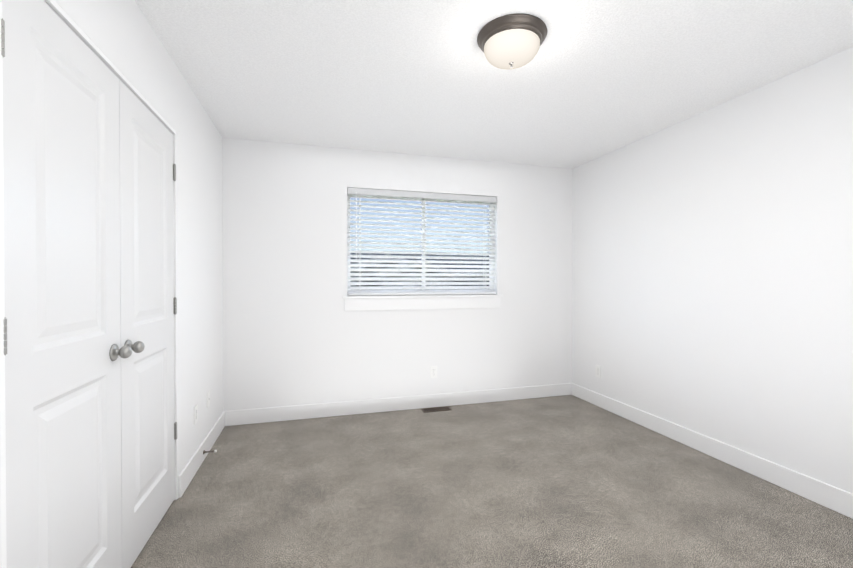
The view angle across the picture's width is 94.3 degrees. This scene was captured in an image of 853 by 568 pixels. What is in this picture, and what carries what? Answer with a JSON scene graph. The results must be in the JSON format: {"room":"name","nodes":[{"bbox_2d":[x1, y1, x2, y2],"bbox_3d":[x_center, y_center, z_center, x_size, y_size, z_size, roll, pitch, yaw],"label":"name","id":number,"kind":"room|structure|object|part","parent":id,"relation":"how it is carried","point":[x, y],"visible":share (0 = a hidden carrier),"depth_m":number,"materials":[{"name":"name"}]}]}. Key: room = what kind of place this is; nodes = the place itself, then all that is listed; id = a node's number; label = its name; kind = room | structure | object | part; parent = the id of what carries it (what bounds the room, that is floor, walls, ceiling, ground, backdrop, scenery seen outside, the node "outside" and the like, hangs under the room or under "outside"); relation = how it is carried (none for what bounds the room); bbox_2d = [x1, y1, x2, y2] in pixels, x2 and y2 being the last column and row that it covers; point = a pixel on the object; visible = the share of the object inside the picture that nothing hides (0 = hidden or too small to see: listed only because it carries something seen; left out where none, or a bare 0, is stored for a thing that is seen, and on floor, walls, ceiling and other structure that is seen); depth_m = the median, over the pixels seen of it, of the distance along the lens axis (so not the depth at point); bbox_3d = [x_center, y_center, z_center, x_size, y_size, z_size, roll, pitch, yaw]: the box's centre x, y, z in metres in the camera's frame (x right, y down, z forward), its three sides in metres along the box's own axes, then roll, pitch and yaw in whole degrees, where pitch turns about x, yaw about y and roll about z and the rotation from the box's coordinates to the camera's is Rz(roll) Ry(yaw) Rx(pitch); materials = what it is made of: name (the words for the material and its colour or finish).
{"room":"empty bedroom","nodes":[
{"label":"empty bedroom","id":0,"kind":"room"},
{"bbox_2d":[0,0,223,567],"bbox_3d":[-1.250,-0.003,1.468,0.120,2.440,3.868,0,0,-16],"label":"wall","id":1,"kind":"structure","parent":0,"point":[123,36],"depth_m":2.42,"materials":[{"name":"white paint"}]},
{"bbox_2d":[1,18,4,56],"bbox_3d":[-1.058,-0.612,0.982,0.016,0.099,0.026,0,0,-16],"label":"left closet door hinge","id":2,"kind":"object","parent":1,"relation":"attached to","point":[3,37],"visible":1,"depth_m":0.98,"materials":[{"name":"silver metal"}]},
{"bbox_2d":[4,317,6,355],"bbox_3d":[-1.058,0.131,0.988,0.016,0.099,0.026,0,0,-16],"label":"left closet door hinge","id":3,"kind":"object","parent":1,"relation":"attached to","point":[5,336],"visible":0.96,"depth_m":0.99,"materials":[{"name":"silver metal"}]},
{"bbox_2d":[2,0,131,567],"bbox_3d":[-1.141,0.192,1.295,0.104,2.029,0.632,0,0,-16],"label":"closet door","id":4,"kind":"structure","parent":1,"relation":"in","point":[66,352],"depth_m":1.22,"materials":[{"name":"white paint"}]},
{"bbox_3d":[-1.190,0.267,1.549,0.060,0.066,0.066,0,0,-16],"label":"knob","id":5,"kind":"part","parent":4,"relation":"part of","materials":[{"name":"silver metal"}]},
{"bbox_2d":[0,0,177,567],"bbox_3d":[-1.284,0.183,1.584,0.119,2.066,1.309,0,0,-16],"label":"door frame","id":6,"kind":"structure","parent":1,"relation":"attached to","point":[59,11],"depth_m":0.99,"materials":[{"name":"white paint"}]},
{"bbox_2d":[119,79,174,567],"bbox_3d":[-1.314,0.188,1.906,0.104,2.029,0.632,0,0,-16],"label":"closet door","id":7,"kind":"structure","parent":1,"relation":"in","point":[147,314],"depth_m":1.84,"materials":[{"name":"white paint"}]},
{"bbox_3d":[-1.222,0.266,1.665,0.060,0.066,0.066,0,0,-16],"label":"knob","id":8,"kind":"part","parent":7,"relation":"part of","materials":[{"name":"silver metal"}]},
{"bbox_2d":[173,164,175,180],"bbox_3d":[-1.404,-0.621,2.204,0.016,0.099,0.026,0,0,-16],"label":"right closet door hinge","id":9,"kind":"object","parent":1,"relation":"attached to","point":[174,172],"visible":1,"depth_m":2.20,"materials":[{"name":"silver metal"}]},
{"bbox_2d":[173,297,176,314],"bbox_3d":[-1.404,0.122,2.210,0.016,0.099,0.026,0,0,-16],"label":"right closet door hinge","id":10,"kind":"object","parent":1,"relation":"attached to","point":[174,305],"visible":1,"depth_m":2.21,"materials":[{"name":"silver metal"}]},
{"bbox_2d":[174,422,176,439],"bbox_3d":[-1.404,0.822,2.215,0.016,0.099,0.026,0,0,-16],"label":"right closet door hinge","id":11,"kind":"object","parent":1,"relation":"attached to","point":[175,430],"visible":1,"depth_m":2.21,"materials":[{"name":"silver metal"}]},
{"bbox_2d":[194,404,197,424],"bbox_3d":[-1.493,0.843,2.562,0.007,0.115,0.070,0,0,-16],"label":"electrical outlet","id":12,"kind":"object","parent":1,"relation":"attached to","point":[195,413],"visible":1,"depth_m":2.55,"materials":[{"name":"white plastic"}]},
{"bbox_2d":[178,412,224,497],"bbox_3d":[-1.553,1.144,2.791,0.014,0.127,1.146,0,0,-16],"label":"baseboard","id":13,"kind":"structure","parent":1,"relation":"attached to","point":[190,470],"depth_m":2.60,"materials":[{"name":"white paint"}]},
{"bbox_2d":[207,390,209,408],"bbox_3d":[-1.579,0.835,2.868,0.008,0.115,0.070,0,0,-16],"label":"electrical outlet","id":14,"kind":"object","parent":1,"relation":"attached to","point":[208,398],"visible":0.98,"depth_m":2.86,"materials":[{"name":"white plastic"}]},
{"bbox_2d":[222,137,572,410],"bbox_3d":[-0.094,-0.021,3.889,3.666,2.440,0.160,0,0,-16],"label":"wall","id":15,"kind":"structure","parent":0,"point":[294,333],"depth_m":3.65,"materials":[{"name":"white paint"}]},
{"bbox_2d":[223,383,571,425],"bbox_3d":[-0.070,1.136,3.814,3.426,0.127,0.014,0,0,-16],"label":"baseboard","id":16,"kind":"structure","parent":15,"relation":"attached to","point":[271,414],"depth_m":3.72,"materials":[{"name":"white paint"}]},
{"bbox_2d":[344,187,499,310],"bbox_3d":[-0.019,-0.323,3.893,1.562,1.135,0.160,0,0,-16],"label":"window","id":17,"kind":"structure","parent":15,"relation":"in","point":[380,192],"depth_m":3.87,"materials":[{"name":"grey plastic"}]},
{"bbox_3d":[0.001,0.188,3.827,1.562,0.113,0.015,0,0,-16],"label":"window sill apron","id":18,"kind":"part","parent":17,"relation":"part of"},
{"bbox_3d":[-0.013,0.097,3.877,1.490,0.016,0.052,0,0,-16],"label":"rail","id":19,"kind":"part","parent":17,"relation":"part of","materials":[{"name":"white plastic"}]},
{"bbox_2d":[342,294,502,298],"bbox_3d":[-0.009,0.120,3.860,1.596,0.022,0.115,0,0,-16],"label":"window sill","id":20,"kind":"structure","parent":15,"relation":"attached to","point":[412,296],"depth_m":3.79,"materials":[{"name":"white paint"}]},
{"bbox_2d":[430,366,436,377],"bbox_3d":[0.071,0.860,3.856,0.070,0.115,0.007,0,0,-16],"label":"electrical outlet","id":21,"kind":"object","parent":15,"relation":"attached to","point":[433,371],"visible":1,"depth_m":3.85,"materials":[{"name":"white plastic"}]},
{"bbox_2d":[131,395,852,567],"bbox_3d":[0.273,1.279,1.229,4.576,0.120,5.578,0,0,-16],"label":"floor","id":22,"kind":"structure","parent":0,"point":[567,481],"depth_m":2.21,"materials":[{"name":"carpet"}]},
{"bbox_2d":[421,406,451,412],"bbox_3d":[0.093,1.197,3.777,0.275,0.006,0.105,0,0,-16],"label":"floor vent","id":23,"kind":"object","parent":22,"relation":"in","point":[435,409],"visible":1,"depth_m":3.77,"materials":[{"name":"brown metal"}]},
{"bbox_2d":[135,0,852,168],"bbox_3d":[0.273,-1.281,1.210,4.576,0.120,5.578,0,0,-16],"label":"ceiling","id":24,"kind":"structure","parent":0,"point":[591,80],"depth_m":2.25,"materials":[{"name":"white paint"}]},
{"bbox_2d":[477,13,546,69],"bbox_3d":[0.421,-1.148,1.960,0.340,0.157,0.340,0,0,-16],"label":"ceiling light","id":25,"kind":"object","parent":24,"relation":"attached to","point":[510,41],"visible":1,"depth_m":1.87,"materials":[{"name":"white glass"}]},
{"bbox_3d":[0.421,-1.137,1.961,0.272,0.086,0.272,0,0,-16],"label":"globe","id":26,"kind":"part","parent":25,"relation":"part of"},
{"bbox_2d":[572,47,852,493],"bbox_3d":[2.353,-0.005,1.757,0.120,2.440,5.278,0,0,-16],"label":"wall","id":27,"kind":"structure","parent":0,"point":[712,272],"depth_m":2.61,"materials":[{"name":"white paint"}]},
{"bbox_2d":[596,365,600,377],"bbox_3d":[1.685,0.859,3.887,0.007,0.115,0.070,0,0,-16],"label":"electrical outlet","id":28,"kind":"object","parent":27,"relation":"attached to","point":[598,371],"visible":1,"depth_m":3.88,"materials":[{"name":"white plastic"}]},
{"bbox_2d":[572,383,852,518],"bbox_3d":[2.082,1.146,2.477,0.014,0.127,3.734,0,0,-16],"label":"baseboard","id":29,"kind":"structure","parent":27,"relation":"attached to","point":[836,499],"depth_m":2.60,"materials":[{"name":"white paint"}]}
]}

